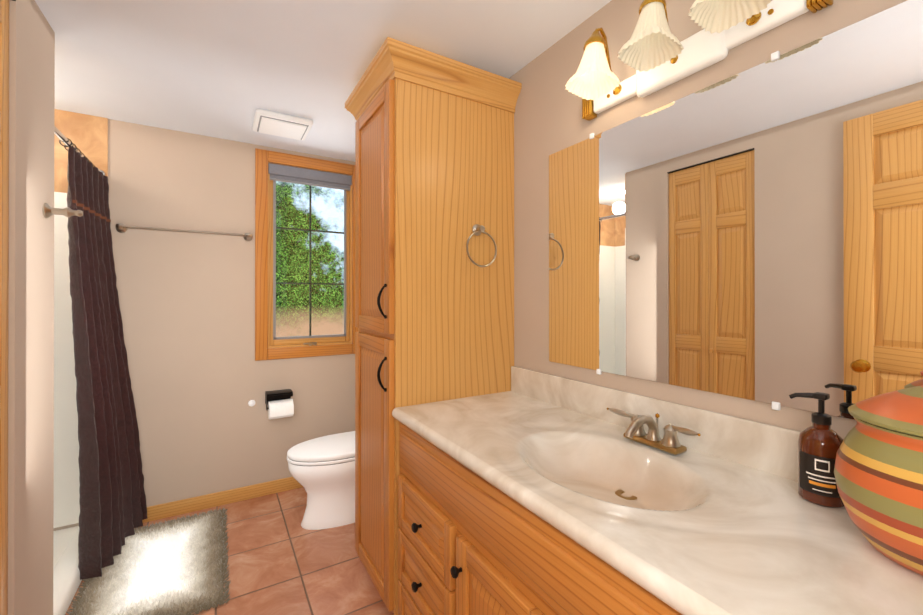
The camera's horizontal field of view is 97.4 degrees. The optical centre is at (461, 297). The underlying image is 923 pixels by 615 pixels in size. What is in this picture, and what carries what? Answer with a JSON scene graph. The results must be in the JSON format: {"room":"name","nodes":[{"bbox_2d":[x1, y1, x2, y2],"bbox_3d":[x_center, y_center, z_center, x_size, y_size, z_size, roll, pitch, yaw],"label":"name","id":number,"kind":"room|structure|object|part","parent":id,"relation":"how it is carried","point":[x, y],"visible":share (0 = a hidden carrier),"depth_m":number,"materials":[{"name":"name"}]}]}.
{"room":"bathroom","nodes":[
{"label":"bathroom","id":0,"kind":"room"},
{"bbox_2d":[8,0,54,614],"bbox_3d":[-0.993,0.147,0.521,0.100,2.300,2.330,0,0,-31],"label":"wall","id":1,"kind":"structure","parent":0,"point":[31,319],"depth_m":1.29,"materials":[{"name":"paint"}]},
{"bbox_2d":[0,0,8,614],"bbox_3d":[-1.227,0.191,0.993,0.054,2.190,0.554,0,0,-31],"label":"closet door","id":2,"kind":"structure","parent":1,"relation":"in","point":[4,143],"depth_m":1.20,"materials":[{"name":"brown wood"}]},
{"bbox_2d":[43,203,82,217],"bbox_3d":[-1.447,-0.310,1.480,0.101,0.054,0.054,0,0,-31],"label":"robe hook","id":3,"kind":"object","parent":1,"relation":"attached to","point":[48,210],"visible":1,"depth_m":1.47,"materials":[{"name":"silver metal"}]},
{"bbox_2d":[54,125,147,579],"bbox_3d":[-1.710,0.273,1.934,0.258,1.965,0.831,0,0,-31],"label":"shower curtain","id":4,"kind":"object","parent":1,"relation":"hanging from","point":[113,508],"visible":1,"depth_m":1.91,"materials":[{"name":"black fabric"}]},
{"bbox_3d":[-1.794,-0.679,1.884,0.060,0.060,0.826,0,0,-31],"label":"rod","id":5,"kind":"part","parent":4,"relation":"part of","materials":[{"name":"silver metal"}]},
{"bbox_2d":[53,109,60,527],"bbox_3d":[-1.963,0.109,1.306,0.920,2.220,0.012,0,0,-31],"label":"wall","id":6,"kind":"structure","parent":0,"point":[56,111],"depth_m":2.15,"materials":[{"name":"white paint"}]},
{"bbox_2d":[53,110,354,530],"bbox_3d":[-1.730,0.152,2.467,2.710,2.300,0.112,0,0,-31],"label":"wall","id":7,"kind":"structure","parent":0,"point":[200,377],"depth_m":2.46,"materials":[{"name":"paint"}]},
{"bbox_2d":[115,223,252,240],"bbox_3d":[-1.634,-0.391,2.429,0.689,0.054,0.079,0,0,-31],"label":"towel rail","id":8,"kind":"object","parent":7,"relation":"attached to","point":[121,228],"visible":1,"depth_m":2.38,"materials":[{"name":"silver metal"}]},
{"bbox_2d":[142,476,302,522],"bbox_3d":[-1.256,1.260,2.689,1.665,0.085,0.014,0,0,-31],"label":"baseboard","id":9,"kind":"structure","parent":7,"relation":"attached to","point":[176,508],"depth_m":2.53,"materials":[{"name":"brown wood"}]},
{"bbox_2d":[248,400,254,405],"bbox_3d":[-1.359,0.687,2.631,0.042,0.042,0.009,0,0,-31],"label":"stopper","id":10,"kind":"object","parent":7,"relation":"attached to","point":[251,402],"visible":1,"depth_m":2.63,"materials":[{"name":"white plastic"}]},
{"bbox_2d":[265,389,293,419],"bbox_3d":[-1.193,0.706,2.661,0.159,0.170,0.127,0,0,-31],"label":"toilet paper","id":11,"kind":"object","parent":7,"relation":"attached to","point":[279,403],"visible":1,"depth_m":2.63,"materials":[{"name":"white paper"}]},
{"bbox_2d":[255,148,357,360],"bbox_3d":[-1.060,-0.277,2.858,0.710,1.380,0.110,0,0,-31],"label":"window","id":12,"kind":"structure","parent":7,"relation":"in","point":[269,344],"depth_m":2.78,"materials":[{"name":"brown wood"}]},
{"bbox_2d":[65,487,393,614],"bbox_3d":[-0.852,1.329,1.091,2.810,0.060,3.370,0,0,-31],"label":"floor","id":13,"kind":"structure","parent":0,"point":[281,561],"depth_m":1.97,"materials":[{"name":"tile"}]},
{"bbox_2d":[53,526,81,614],"bbox_3d":[-2.164,1.245,1.665,0.945,0.110,0.840,0,0,-31],"label":"shower floor","id":14,"kind":"structure","parent":13,"relation":"on","point":[66,578],"depth_m":1.79,"materials":[{"name":"white ceramic"}]},
{"bbox_2d":[66,508,230,614],"bbox_3d":[-1.454,1.280,1.954,0.591,0.039,0.922,0,0,-31],"label":"rug","id":15,"kind":"object","parent":13,"relation":"on","point":[173,567],"visible":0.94,"depth_m":1.87,"materials":[{"name":"beige fabric"}]},
{"bbox_2d":[287,431,354,529],"bbox_3d":[-0.628,0.909,2.467,0.804,0.785,0.490,0,0,-31],"label":"toilet","id":16,"kind":"object","parent":13,"relation":"on","point":[322,470],"visible":0.42,"depth_m":2.29,"materials":[{"name":"ceramic"}]},
{"bbox_2d":[345,37,521,614],"bbox_3d":[-0.152,0.183,1.859,0.619,2.235,0.579,0,0,-31],"label":"linen cabinet","id":17,"kind":"object","parent":13,"relation":"on","point":[434,227],"visible":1,"depth_m":1.65,"materials":[{"name":"brown wood"}]},
{"bbox_2d":[392,366,922,614],"bbox_3d":[0.401,0.801,0.953,0.597,0.995,1.641,0,0,-31],"label":"bathroom vanity","id":18,"kind":"object","parent":13,"relation":"on","point":[532,492],"visible":0.98,"depth_m":0.93,"materials":[{"name":"white stone"}]},
{"bbox_2d":[607,408,700,454],"bbox_3d":[0.500,0.368,1.115,0.144,0.090,0.283,0,0,-31],"label":"faucet","id":19,"kind":"object","parent":18,"relation":"on","point":[669,442],"visible":1,"depth_m":1.10,"materials":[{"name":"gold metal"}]},
{"bbox_2d":[789,392,843,507],"bbox_3d":[0.730,0.304,0.830,0.075,0.217,0.085,0,0,-31],"label":"soap dispenser","id":20,"kind":"object","parent":18,"relation":"on","point":[820,440],"visible":0.96,"depth_m":0.81,"materials":[{"name":"brown glass"}]},
{"bbox_2d":[834,371,922,574],"bbox_3d":[0.748,0.262,0.628,0.252,0.299,0.252,0,0,-31],"label":"ceramic jar","id":21,"kind":"object","parent":18,"relation":"on","point":[878,470],"visible":1,"depth_m":0.61,"materials":[{"name":"multicoloured ceramic"}]},
{"bbox_2d":[35,0,611,161],"bbox_3d":[-0.852,-1.031,1.097,2.810,0.060,3.370,0,0,-31],"label":"ceiling","id":22,"kind":"structure","parent":0,"point":[223,69],"depth_m":1.64,"materials":[{"name":"paint"}]},
{"bbox_2d":[252,109,312,139],"bbox_3d":[-1.027,-0.978,2.326,0.290,0.040,0.280,0,0,-31],"label":"fan","id":23,"kind":"object","parent":22,"relation":"attached to","point":[280,124],"visible":0.98,"depth_m":2.27,"materials":[{"name":"plastic"}]},
{"bbox_2d":[509,0,906,439],"bbox_3d":[0.311,0.150,1.789,0.100,2.300,3.370,0,0,-31],"label":"wall","id":24,"kind":"structure","parent":0,"point":[548,120],"depth_m":1.47,"materials":[{"name":"paint"}]},
{"bbox_2d":[565,0,832,120],"bbox_3d":[0.537,-0.731,1.105,0.214,0.230,0.670,0,0,-31],"label":"sconce","id":25,"kind":"object","parent":24,"relation":"attached to","point":[655,53],"visible":1,"depth_m":1.09,"materials":[{"name":"white glass"}]},
{"bbox_3d":[0.503,-0.715,1.084,0.135,0.139,0.526,0,0,-31],"label":"lamp shade","id":26,"kind":"part","parent":25,"relation":"part of","materials":[{"name":"beige glass"}]},
{"bbox_2d":[549,0,922,419],"bbox_3d":[0.610,-0.156,1.180,0.010,0.844,1.017,0,0,-31],"label":"mirror","id":27,"kind":"object","parent":24,"relation":"attached to","point":[755,233],"visible":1,"depth_m":0.98,"materials":[{"name":"clear glass"}]},
{"label":"outside","id":28,"kind":"structure","parent":0,"visible":0},
{"bbox_2d":[276,181,343,336],"bbox_3d":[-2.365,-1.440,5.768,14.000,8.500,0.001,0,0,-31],"label":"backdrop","id":29,"kind":"structure","parent":28,"point":[316,269],"depth_m":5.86,"materials":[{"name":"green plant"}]}
]}

